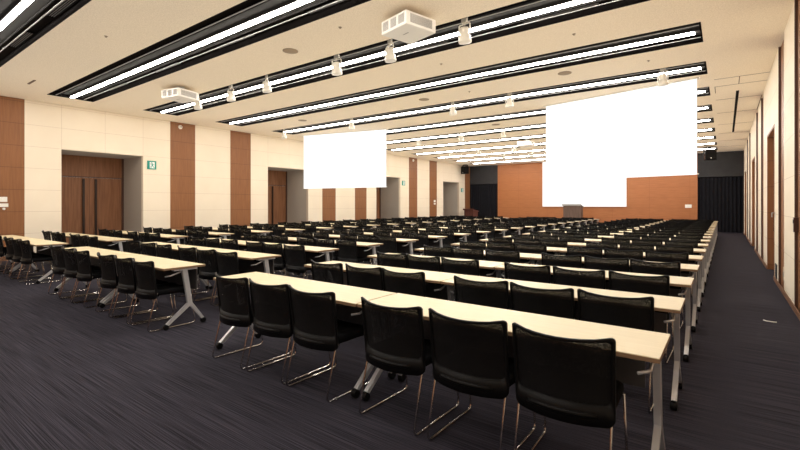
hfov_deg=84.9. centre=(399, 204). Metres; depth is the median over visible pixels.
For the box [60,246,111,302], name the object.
office chair
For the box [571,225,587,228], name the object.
office chair
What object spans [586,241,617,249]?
office chair
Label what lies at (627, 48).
ceiling vent
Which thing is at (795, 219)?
wall phone
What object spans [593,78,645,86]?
ceiling vent
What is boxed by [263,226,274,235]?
office chair
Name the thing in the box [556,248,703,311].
folding table
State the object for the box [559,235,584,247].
office chair
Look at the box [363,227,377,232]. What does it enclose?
office chair
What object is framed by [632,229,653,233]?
office chair
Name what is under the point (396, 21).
vent grille
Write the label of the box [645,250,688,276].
office chair
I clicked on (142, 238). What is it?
office chair
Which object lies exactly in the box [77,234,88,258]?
office chair
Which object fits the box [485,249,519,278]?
office chair
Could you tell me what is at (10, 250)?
office chair
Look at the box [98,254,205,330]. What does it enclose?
folding table
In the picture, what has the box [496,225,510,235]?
office chair
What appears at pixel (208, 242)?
office chair
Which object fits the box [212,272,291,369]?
office chair
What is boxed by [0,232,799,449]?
floor
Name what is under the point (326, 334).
office chair
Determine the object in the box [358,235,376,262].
office chair
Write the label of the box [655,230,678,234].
office chair
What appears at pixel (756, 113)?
trim
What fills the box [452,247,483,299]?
office chair
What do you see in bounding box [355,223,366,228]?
office chair
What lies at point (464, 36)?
spotlight
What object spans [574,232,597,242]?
office chair
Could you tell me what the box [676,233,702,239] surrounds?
office chair
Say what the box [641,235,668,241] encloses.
office chair
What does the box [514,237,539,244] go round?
office chair
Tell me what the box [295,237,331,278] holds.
office chair
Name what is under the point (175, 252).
folding table
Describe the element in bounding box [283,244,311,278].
office chair
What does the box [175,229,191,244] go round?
office chair
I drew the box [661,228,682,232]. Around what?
office chair
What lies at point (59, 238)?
office chair
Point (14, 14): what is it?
linear light
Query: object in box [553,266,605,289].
office chair
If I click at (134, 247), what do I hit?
office chair
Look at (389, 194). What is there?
door
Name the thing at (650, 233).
office chair
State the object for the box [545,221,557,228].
office chair
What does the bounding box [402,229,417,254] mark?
office chair
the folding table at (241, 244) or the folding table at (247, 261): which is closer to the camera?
the folding table at (247, 261)
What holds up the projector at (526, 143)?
hanging from the ceiling
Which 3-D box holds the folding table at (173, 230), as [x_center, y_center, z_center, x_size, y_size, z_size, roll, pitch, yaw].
[-6.741,1.090,12.771,1.934,0.719,0.524,0,0,37]
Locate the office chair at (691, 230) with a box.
[683,228,705,233]
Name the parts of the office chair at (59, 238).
panel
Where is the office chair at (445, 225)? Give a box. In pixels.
[444,224,457,226]
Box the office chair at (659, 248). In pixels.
[656,244,693,296]
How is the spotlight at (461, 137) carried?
hanging from the trim at (709, 109)
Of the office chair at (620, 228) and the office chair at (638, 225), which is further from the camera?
the office chair at (638, 225)
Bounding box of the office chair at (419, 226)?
[412,224,424,228]
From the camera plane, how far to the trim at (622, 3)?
7.96 m
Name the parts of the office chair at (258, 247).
panel, frame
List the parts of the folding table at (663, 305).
modesty panel, lever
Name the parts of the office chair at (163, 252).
panel, frame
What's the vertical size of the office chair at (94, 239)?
0.813 m
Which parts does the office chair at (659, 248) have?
panel, frame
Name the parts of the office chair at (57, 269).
frame, panel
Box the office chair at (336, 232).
[333,229,347,234]
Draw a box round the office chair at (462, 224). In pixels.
[461,222,473,225]
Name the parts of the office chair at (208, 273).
panel, frame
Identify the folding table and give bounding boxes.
[0,235,36,272]
[8,239,68,283]
[50,232,97,258]
[54,246,133,306]
[81,236,132,262]
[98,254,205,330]
[111,230,144,240]
[138,233,188,244]
[140,242,207,292]
[152,229,177,234]
[180,232,233,240]
[182,247,280,293]
[191,238,265,262]
[213,272,395,397]
[228,229,272,238]
[241,236,311,274]
[245,243,338,280]
[252,228,304,233]
[282,233,339,239]
[283,226,331,233]
[295,239,382,274]
[304,261,463,300]
[309,225,358,229]
[317,231,372,262]
[337,236,418,254]
[345,224,379,227]
[347,229,401,233]
[357,293,670,449]
[367,253,503,277]
[370,223,398,226]
[371,233,447,246]
[399,231,470,248]
[415,248,540,264]
[424,229,490,240]
[441,275,684,410]
[446,228,507,237]
[451,243,562,254]
[465,226,522,234]
[479,239,581,255]
[494,263,693,361]
[503,235,596,242]
[512,226,535,232]
[516,222,565,228]
[522,233,607,242]
[526,224,546,231]
[530,255,699,331]
[538,231,618,235]
[543,224,556,229]
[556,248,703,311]
[577,243,705,296]
[592,239,708,285]
[605,236,709,276]
[618,233,711,269]
[626,231,712,263]
[635,229,713,258]
[649,225,715,248]
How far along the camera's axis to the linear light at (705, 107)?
16.98 m
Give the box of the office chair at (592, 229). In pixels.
[578,228,597,231]
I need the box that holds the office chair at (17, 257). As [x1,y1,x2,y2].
[10,238,52,280]
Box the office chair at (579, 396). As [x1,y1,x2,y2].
[512,322,627,449]
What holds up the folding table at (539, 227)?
on the floor
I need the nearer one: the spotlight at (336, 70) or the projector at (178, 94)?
the spotlight at (336, 70)
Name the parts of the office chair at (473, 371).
panel, frame, seat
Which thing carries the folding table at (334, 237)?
on the floor
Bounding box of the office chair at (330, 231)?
[319,229,332,234]
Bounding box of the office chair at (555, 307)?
[510,282,574,319]
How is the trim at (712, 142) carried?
attached to the ceiling
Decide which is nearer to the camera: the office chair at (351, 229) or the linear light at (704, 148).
the office chair at (351, 229)
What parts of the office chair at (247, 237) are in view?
panel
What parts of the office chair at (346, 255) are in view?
panel, frame, seat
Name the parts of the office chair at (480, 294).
panel, frame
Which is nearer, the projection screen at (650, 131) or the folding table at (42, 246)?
the folding table at (42, 246)
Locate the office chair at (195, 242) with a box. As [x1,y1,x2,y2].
[191,236,205,246]
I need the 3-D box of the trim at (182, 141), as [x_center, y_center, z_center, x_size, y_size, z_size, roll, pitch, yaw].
[-7.530,-0.685,15.107,0.126,4.270,0.860,0,0,37]
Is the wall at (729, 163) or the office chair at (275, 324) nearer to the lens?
the office chair at (275, 324)
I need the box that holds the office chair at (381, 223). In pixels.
[377,222,386,225]
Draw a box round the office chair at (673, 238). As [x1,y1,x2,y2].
[671,236,700,243]
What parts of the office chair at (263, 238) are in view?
panel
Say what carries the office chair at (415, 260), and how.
on the floor
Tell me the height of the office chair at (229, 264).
0.813 m
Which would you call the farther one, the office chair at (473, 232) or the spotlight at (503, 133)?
the spotlight at (503, 133)
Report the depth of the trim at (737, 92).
12.81 m
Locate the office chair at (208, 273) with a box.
[194,247,239,305]
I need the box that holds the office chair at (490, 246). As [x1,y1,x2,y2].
[487,242,515,251]
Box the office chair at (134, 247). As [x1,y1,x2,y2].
[126,240,140,253]
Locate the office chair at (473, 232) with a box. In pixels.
[459,228,481,241]
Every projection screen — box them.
[302,129,387,188]
[543,77,700,180]
[543,162,626,206]
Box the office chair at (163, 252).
[156,243,199,289]
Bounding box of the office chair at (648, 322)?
[577,289,653,413]
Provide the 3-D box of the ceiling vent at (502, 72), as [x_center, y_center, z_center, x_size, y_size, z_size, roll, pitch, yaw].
[1.788,-2.928,9.989,1.150,0.045,0.118,0,0,37]
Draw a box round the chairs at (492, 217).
[440,215,713,224]
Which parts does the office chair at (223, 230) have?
panel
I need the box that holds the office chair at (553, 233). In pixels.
[552,232,573,237]
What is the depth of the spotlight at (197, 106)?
11.28 m
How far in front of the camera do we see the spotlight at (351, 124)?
14.29 m
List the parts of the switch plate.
plate, plate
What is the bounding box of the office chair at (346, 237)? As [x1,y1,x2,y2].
[340,233,370,264]
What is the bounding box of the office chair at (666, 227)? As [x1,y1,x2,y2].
[665,226,684,230]
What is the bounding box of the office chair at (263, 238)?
[258,234,284,271]
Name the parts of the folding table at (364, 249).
modesty panel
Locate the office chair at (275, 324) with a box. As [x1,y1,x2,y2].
[246,278,330,384]
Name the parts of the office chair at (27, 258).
panel, frame, seat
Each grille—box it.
[162,89,176,95]
[181,89,195,98]
[383,12,403,31]
[410,13,431,28]
[706,149,715,158]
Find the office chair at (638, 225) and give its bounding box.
[623,224,639,227]
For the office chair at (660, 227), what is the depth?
13.28 m
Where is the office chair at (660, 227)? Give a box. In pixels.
[645,226,663,229]
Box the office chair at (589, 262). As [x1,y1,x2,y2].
[584,255,628,271]
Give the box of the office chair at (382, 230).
[378,228,392,232]
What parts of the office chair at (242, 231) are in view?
panel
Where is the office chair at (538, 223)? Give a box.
[535,222,547,228]
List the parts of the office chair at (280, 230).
panel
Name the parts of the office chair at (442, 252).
panel, frame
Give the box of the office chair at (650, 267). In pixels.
[630,258,682,328]
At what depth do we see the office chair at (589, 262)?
5.36 m
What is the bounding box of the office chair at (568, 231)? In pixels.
[566,229,586,233]
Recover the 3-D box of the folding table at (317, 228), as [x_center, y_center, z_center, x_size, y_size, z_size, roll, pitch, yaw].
[-3.047,1.090,14.479,1.934,0.719,0.524,0,0,37]
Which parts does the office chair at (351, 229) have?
panel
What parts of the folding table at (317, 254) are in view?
modesty panel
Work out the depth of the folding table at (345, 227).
14.99 m
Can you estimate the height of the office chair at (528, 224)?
0.813 m
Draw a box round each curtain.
[470,184,497,216]
[698,176,742,231]
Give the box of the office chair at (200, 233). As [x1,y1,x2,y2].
[197,230,209,246]
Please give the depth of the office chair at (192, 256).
6.66 m
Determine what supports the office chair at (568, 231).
on the floor
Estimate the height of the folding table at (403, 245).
0.719 m
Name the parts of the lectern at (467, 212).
panel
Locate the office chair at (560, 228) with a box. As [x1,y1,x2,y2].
[559,227,577,231]
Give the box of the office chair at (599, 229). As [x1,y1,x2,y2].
[598,228,618,232]
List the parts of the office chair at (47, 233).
panel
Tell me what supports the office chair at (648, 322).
on the floor
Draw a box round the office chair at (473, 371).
[427,308,535,449]
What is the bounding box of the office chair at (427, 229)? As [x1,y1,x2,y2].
[426,227,440,231]
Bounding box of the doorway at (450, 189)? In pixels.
[443,182,457,216]
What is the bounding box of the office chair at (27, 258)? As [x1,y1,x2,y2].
[17,239,61,284]
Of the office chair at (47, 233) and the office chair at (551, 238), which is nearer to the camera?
the office chair at (551, 238)
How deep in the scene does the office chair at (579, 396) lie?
2.19 m
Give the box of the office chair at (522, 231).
[510,224,524,234]
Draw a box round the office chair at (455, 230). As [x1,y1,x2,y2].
[442,228,458,232]
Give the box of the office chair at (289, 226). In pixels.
[284,224,294,228]
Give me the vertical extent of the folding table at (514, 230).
0.719 m
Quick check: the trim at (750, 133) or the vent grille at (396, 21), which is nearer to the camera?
the vent grille at (396, 21)
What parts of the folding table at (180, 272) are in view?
modesty panel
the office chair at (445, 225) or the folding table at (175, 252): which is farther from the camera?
the office chair at (445, 225)
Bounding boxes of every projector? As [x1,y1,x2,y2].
[162,87,198,102]
[382,9,435,43]
[517,139,534,147]
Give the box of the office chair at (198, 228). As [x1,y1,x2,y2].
[193,226,202,237]
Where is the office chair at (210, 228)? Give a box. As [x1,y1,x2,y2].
[202,226,212,231]
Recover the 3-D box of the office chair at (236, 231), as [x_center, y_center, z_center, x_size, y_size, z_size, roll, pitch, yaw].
[-4.526,1.043,12.442,0.513,0.813,0.591,0,0,38]
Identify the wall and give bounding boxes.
[25,99,464,252]
[470,151,742,184]
[498,153,697,222]
[744,4,793,303]
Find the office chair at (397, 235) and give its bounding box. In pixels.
[391,232,408,238]
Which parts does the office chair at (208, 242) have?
panel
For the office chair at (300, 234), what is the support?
on the floor
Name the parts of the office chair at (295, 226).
panel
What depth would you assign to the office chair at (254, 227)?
13.41 m
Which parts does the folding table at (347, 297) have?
modesty panel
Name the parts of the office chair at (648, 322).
panel, frame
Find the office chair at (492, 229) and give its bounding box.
[479,227,494,238]
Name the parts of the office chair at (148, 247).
panel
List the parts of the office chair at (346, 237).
panel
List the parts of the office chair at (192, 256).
panel, frame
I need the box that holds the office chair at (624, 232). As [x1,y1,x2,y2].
[623,231,646,236]
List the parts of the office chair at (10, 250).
frame, panel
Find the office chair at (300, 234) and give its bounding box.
[298,231,313,245]
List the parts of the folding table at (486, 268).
modesty panel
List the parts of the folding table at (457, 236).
modesty panel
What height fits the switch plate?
0.311 m
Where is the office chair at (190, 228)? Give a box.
[184,226,192,230]
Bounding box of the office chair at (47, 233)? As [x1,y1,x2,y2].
[42,230,68,263]
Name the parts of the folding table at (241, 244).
modesty panel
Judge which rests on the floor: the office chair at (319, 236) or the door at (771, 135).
the office chair at (319, 236)
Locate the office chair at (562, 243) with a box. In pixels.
[539,239,567,255]
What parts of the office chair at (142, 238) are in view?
panel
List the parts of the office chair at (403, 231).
panel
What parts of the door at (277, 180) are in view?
handle, transom panel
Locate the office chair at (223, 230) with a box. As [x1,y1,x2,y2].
[218,227,231,239]
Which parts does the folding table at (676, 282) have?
modesty panel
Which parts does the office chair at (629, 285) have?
panel, frame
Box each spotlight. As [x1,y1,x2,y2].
[194,98,201,109]
[227,85,235,101]
[262,75,271,92]
[281,129,286,138]
[332,54,341,75]
[349,118,354,129]
[385,39,395,62]
[416,137,420,145]
[449,102,456,115]
[458,17,471,44]
[459,132,463,141]
[501,128,505,137]
[505,93,513,107]
[657,68,668,86]
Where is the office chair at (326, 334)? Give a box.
[286,285,375,402]
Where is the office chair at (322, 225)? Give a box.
[320,223,330,227]
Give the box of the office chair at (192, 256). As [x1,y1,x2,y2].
[176,245,219,300]
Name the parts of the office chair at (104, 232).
panel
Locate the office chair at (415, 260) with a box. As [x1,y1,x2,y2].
[406,254,440,271]
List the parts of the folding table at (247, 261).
modesty panel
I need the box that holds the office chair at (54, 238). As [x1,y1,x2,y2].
[49,231,71,263]
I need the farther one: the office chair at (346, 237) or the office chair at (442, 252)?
the office chair at (346, 237)
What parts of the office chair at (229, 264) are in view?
panel, frame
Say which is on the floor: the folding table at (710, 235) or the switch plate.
the folding table at (710, 235)
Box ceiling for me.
[0,0,793,165]
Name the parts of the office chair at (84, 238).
panel, frame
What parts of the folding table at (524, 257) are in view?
modesty panel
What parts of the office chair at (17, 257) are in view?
frame, panel, seat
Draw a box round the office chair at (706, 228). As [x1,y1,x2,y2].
[687,227,707,230]
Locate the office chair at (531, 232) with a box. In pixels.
[530,231,550,235]
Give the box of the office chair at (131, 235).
[127,231,137,241]
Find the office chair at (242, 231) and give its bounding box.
[240,229,255,240]
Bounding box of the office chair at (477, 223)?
[476,221,488,224]
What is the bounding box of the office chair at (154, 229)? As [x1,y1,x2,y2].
[152,227,161,233]
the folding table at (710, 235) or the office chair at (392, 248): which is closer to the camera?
the office chair at (392, 248)
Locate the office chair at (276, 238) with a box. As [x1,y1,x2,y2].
[272,235,293,274]
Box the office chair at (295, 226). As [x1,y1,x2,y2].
[294,224,305,232]
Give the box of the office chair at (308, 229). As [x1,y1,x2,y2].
[305,225,316,232]
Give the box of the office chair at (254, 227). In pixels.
[252,225,262,230]
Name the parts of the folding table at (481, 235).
modesty panel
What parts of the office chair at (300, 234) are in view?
panel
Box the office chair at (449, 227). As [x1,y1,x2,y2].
[448,226,461,247]
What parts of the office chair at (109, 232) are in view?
panel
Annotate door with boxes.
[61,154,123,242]
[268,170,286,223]
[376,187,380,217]
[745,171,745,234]
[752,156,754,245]
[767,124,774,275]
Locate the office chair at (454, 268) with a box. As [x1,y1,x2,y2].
[441,257,479,301]
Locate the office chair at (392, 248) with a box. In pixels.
[376,236,406,253]
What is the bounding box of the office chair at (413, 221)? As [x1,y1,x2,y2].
[412,220,421,224]
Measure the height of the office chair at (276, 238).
0.813 m
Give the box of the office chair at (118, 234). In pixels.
[113,230,122,237]
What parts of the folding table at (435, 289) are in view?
modesty panel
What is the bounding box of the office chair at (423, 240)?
[409,233,428,252]
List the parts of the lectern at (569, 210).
rail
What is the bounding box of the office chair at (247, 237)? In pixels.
[243,233,257,241]
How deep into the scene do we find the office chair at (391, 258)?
5.84 m
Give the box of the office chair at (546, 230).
[545,229,564,233]
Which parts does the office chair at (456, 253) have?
panel, frame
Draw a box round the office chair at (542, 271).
[504,262,550,283]
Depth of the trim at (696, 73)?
11.60 m
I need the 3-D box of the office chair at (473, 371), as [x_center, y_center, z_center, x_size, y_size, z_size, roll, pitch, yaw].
[0.510,1.043,2.731,0.513,0.813,0.592,0,0,37]
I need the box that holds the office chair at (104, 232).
[98,228,106,235]
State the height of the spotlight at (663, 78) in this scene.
0.434 m
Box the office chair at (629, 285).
[608,270,673,363]
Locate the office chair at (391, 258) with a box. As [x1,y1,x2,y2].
[377,251,406,267]
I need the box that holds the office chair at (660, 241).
[632,238,662,246]
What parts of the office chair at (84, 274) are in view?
panel, frame, seat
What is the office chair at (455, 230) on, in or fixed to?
on the floor
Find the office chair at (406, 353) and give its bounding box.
[359,297,458,435]
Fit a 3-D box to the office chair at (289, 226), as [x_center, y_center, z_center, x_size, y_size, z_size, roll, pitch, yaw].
[-3.556,1.043,14.656,0.513,0.813,0.591,0,0,35]
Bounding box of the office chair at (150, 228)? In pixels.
[143,227,151,232]
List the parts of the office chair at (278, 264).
panel, frame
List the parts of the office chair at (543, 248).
frame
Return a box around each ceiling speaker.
[283,48,297,53]
[558,71,571,74]
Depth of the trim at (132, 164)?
14.41 m
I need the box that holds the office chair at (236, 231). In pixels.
[229,227,240,239]
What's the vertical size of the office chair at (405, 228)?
0.813 m
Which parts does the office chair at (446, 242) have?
panel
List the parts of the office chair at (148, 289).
panel, frame, seat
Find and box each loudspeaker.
[461,165,468,173]
[703,147,716,160]
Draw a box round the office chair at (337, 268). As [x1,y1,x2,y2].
[311,260,343,284]
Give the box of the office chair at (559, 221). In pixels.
[554,220,566,227]
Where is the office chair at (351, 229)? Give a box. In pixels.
[349,227,362,230]
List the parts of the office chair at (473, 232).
panel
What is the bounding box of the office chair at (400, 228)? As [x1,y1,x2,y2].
[390,226,403,230]
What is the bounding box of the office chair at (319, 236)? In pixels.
[313,232,328,239]
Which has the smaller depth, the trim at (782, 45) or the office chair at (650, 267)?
the office chair at (650, 267)
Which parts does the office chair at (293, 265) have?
panel, frame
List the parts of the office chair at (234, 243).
panel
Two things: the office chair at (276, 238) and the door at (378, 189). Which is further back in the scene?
the door at (378, 189)
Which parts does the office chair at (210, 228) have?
panel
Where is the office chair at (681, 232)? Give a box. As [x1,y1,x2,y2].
[680,230,703,235]
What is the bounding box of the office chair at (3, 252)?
[0,236,31,273]
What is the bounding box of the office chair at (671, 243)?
[665,239,697,273]
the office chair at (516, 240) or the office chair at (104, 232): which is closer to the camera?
the office chair at (516, 240)
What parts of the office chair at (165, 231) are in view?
panel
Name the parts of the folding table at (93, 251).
modesty panel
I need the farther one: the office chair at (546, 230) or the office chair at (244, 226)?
the office chair at (244, 226)
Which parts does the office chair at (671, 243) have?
panel, frame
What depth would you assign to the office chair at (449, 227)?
13.41 m
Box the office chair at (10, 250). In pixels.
[3,236,43,277]
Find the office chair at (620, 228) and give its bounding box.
[608,226,626,230]
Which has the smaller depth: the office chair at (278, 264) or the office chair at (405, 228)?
the office chair at (278, 264)
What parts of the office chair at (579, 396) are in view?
panel, seat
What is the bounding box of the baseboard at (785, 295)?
[743,232,799,319]
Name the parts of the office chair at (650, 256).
panel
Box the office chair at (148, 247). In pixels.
[139,241,156,256]
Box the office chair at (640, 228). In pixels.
[639,227,659,231]
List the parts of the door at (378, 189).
frame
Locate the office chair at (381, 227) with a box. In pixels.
[376,225,389,228]
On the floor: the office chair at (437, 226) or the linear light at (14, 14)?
the office chair at (437, 226)
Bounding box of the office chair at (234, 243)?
[221,238,238,249]
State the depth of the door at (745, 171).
20.98 m
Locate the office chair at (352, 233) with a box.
[348,230,364,262]
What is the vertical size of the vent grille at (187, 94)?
0.125 m
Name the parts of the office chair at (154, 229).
panel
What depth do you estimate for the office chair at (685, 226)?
13.95 m
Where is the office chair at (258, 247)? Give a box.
[245,240,284,275]
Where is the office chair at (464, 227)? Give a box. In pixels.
[463,226,477,230]
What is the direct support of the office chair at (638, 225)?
on the floor
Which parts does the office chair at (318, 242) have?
panel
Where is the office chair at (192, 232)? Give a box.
[187,230,197,244]
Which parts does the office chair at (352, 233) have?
panel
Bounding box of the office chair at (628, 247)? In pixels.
[620,242,653,251]
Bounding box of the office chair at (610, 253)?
[604,248,642,260]
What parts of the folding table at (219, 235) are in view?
modesty panel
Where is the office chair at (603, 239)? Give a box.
[601,237,629,244]
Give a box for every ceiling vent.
[8,29,34,47]
[45,0,77,18]
[105,81,129,90]
[151,60,182,73]
[201,100,218,105]
[213,31,256,49]
[244,86,274,94]
[304,0,348,14]
[309,67,348,77]
[311,104,339,109]
[375,90,410,97]
[396,40,450,55]
[455,72,502,82]
[521,1,600,23]
[564,48,628,61]
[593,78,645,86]
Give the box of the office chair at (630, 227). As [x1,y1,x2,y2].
[616,225,633,228]
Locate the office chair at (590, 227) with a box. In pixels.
[588,226,606,228]
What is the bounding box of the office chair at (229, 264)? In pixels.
[213,250,249,306]
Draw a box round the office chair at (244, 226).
[238,225,246,228]
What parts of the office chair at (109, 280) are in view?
panel, frame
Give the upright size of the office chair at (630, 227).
0.813 m
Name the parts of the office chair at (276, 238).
panel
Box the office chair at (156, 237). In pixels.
[148,232,160,252]
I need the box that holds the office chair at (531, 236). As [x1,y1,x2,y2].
[511,233,533,239]
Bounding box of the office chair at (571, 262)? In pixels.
[541,252,581,267]
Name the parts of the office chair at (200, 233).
panel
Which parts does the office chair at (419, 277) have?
panel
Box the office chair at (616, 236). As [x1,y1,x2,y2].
[614,234,639,240]
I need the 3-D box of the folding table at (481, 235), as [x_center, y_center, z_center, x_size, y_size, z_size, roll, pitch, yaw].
[1.601,1.090,12.487,1.934,0.719,0.524,0,0,36]
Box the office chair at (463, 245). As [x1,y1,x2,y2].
[459,240,485,249]
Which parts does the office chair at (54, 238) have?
panel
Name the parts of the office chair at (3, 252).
frame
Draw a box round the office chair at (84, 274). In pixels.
[72,248,126,307]
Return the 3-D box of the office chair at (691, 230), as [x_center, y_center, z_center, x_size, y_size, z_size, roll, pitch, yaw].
[8.059,1.043,11.935,0.513,0.813,0.591,0,0,36]
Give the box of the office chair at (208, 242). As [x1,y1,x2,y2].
[204,237,219,256]
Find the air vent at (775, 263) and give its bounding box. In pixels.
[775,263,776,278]
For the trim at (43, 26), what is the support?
attached to the ceiling
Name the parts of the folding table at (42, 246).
modesty panel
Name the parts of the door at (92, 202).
handle, transom panel, handle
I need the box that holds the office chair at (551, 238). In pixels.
[534,234,557,240]
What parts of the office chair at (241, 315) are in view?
panel, frame, seat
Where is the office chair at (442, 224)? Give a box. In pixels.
[431,223,443,226]
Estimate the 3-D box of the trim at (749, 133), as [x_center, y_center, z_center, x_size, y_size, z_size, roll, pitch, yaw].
[13.704,-0.685,17.118,0.034,4.270,0.012,0,0,37]
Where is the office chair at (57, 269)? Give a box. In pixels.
[48,244,99,297]
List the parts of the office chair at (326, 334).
panel, frame, seat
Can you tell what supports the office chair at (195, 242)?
on the floor
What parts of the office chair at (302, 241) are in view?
panel, frame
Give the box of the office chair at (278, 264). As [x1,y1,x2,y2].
[263,242,303,276]
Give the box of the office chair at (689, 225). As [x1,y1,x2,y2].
[689,225,708,228]
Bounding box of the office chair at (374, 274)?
[345,263,382,290]
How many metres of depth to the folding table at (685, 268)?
5.19 m
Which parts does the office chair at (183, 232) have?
panel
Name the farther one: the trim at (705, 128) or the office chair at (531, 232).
the trim at (705, 128)
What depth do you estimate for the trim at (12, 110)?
11.46 m
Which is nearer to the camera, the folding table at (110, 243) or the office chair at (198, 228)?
the folding table at (110, 243)
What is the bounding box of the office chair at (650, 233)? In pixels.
[649,232,673,237]
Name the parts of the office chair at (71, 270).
panel, frame, seat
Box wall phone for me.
[793,217,798,231]
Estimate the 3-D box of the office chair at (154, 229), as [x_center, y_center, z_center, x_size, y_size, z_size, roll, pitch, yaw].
[-6.778,1.043,12.588,0.513,0.813,0.591,0,0,37]
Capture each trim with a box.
[0,0,90,66]
[0,96,24,257]
[47,0,370,101]
[61,150,140,231]
[145,0,649,115]
[170,121,194,229]
[217,22,702,125]
[230,130,250,226]
[268,167,305,223]
[274,61,707,134]
[322,188,335,221]
[355,188,366,219]
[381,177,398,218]
[386,87,709,134]
[386,118,713,151]
[387,104,711,144]
[409,157,416,217]
[413,128,714,154]
[429,160,436,215]
[433,136,715,158]
[453,142,716,161]
[465,166,469,208]
[470,148,717,163]
[715,72,767,146]
[732,90,738,131]
[743,150,743,231]
[747,140,747,236]
[749,133,749,239]
[750,133,750,241]
[756,113,757,251]
[761,98,762,258]
[763,96,763,259]
[778,47,780,284]
[781,40,783,288]
[794,0,797,308]
[798,0,799,311]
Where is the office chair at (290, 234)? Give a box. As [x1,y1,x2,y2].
[285,231,298,237]
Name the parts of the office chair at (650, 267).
panel, frame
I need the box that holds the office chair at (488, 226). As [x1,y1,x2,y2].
[480,225,494,227]
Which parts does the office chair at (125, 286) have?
panel, frame, seat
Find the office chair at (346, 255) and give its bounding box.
[335,239,371,278]
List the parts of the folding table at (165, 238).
modesty panel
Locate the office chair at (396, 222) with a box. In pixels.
[395,221,405,225]
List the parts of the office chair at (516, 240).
panel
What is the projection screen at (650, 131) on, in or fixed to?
hanging from the ceiling
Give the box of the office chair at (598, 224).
[598,224,614,227]
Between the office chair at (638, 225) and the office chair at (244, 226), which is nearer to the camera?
the office chair at (244, 226)
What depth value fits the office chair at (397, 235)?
10.21 m
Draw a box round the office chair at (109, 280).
[95,252,153,317]
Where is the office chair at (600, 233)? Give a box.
[588,230,609,235]
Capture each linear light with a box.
[0,0,63,51]
[56,0,341,99]
[150,0,619,113]
[222,23,700,124]
[278,62,705,132]
[386,87,708,132]
[386,105,710,143]
[387,118,712,150]
[414,128,713,154]
[437,136,714,157]
[454,142,715,160]
[473,148,714,163]
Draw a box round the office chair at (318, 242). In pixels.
[314,238,340,260]
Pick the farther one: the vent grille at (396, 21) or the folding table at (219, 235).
the folding table at (219, 235)
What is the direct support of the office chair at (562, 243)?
on the floor
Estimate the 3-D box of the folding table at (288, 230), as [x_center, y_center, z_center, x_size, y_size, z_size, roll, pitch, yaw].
[-3.760,1.090,13.519,1.934,0.719,0.524,0,0,37]
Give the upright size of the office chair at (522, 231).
0.813 m
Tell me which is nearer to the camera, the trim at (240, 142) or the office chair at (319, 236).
the office chair at (319, 236)
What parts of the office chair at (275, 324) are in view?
panel, frame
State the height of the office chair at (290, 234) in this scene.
0.813 m
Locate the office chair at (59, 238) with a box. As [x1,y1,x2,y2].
[55,232,71,247]
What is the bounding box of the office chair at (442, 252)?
[423,245,454,297]
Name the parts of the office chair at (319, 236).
panel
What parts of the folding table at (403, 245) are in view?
modesty panel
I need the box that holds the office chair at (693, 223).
[693,223,710,225]
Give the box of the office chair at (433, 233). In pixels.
[419,230,435,254]
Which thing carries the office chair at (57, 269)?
on the floor
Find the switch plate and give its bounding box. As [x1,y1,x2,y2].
[0,197,7,209]
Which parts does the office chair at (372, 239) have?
panel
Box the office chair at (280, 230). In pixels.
[274,226,285,235]
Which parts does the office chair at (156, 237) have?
panel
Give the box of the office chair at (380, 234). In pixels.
[373,231,389,236]
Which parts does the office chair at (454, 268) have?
panel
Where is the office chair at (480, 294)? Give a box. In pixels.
[454,275,508,351]
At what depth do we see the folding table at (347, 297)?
3.87 m
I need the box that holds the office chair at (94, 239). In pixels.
[87,235,98,247]
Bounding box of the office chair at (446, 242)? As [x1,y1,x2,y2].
[436,230,457,246]
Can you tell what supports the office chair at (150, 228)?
on the floor
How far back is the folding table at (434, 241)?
10.28 m
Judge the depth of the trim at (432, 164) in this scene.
27.92 m
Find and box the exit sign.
[147,161,155,169]
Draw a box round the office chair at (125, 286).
[112,255,173,324]
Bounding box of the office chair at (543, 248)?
[515,243,546,264]
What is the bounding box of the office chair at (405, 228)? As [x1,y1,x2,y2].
[404,226,420,253]
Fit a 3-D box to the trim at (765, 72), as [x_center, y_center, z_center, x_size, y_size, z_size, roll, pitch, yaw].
[11.661,-2.818,15.206,0.970,0.003,14.120,0,0,37]
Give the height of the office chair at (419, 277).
0.813 m
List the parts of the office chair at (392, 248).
panel, frame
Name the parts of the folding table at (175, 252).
modesty panel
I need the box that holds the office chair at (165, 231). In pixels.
[162,228,171,234]
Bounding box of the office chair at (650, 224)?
[650,224,667,227]
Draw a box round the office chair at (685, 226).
[669,225,687,228]
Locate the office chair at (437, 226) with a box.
[425,225,438,228]
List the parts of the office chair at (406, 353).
panel, frame, seat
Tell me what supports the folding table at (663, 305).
on the floor
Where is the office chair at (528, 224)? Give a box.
[523,223,536,231]
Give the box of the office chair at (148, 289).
[130,258,194,331]
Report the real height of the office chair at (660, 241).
0.813 m
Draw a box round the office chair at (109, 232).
[106,229,114,236]
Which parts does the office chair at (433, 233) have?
panel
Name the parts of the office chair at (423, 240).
panel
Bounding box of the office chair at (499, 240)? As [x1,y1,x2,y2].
[488,236,511,243]
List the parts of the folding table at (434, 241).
modesty panel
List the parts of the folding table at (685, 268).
modesty panel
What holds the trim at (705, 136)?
attached to the ceiling
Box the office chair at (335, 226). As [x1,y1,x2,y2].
[332,224,343,230]
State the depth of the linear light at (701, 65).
11.15 m
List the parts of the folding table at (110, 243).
modesty panel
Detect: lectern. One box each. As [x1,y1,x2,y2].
[463,209,478,215]
[562,204,583,217]
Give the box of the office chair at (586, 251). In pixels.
[567,246,602,257]
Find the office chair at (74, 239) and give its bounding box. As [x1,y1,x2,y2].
[69,233,79,246]
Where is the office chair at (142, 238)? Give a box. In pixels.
[138,232,148,247]
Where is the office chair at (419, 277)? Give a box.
[382,268,425,314]
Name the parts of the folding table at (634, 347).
modesty panel, lever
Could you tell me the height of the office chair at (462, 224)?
0.813 m

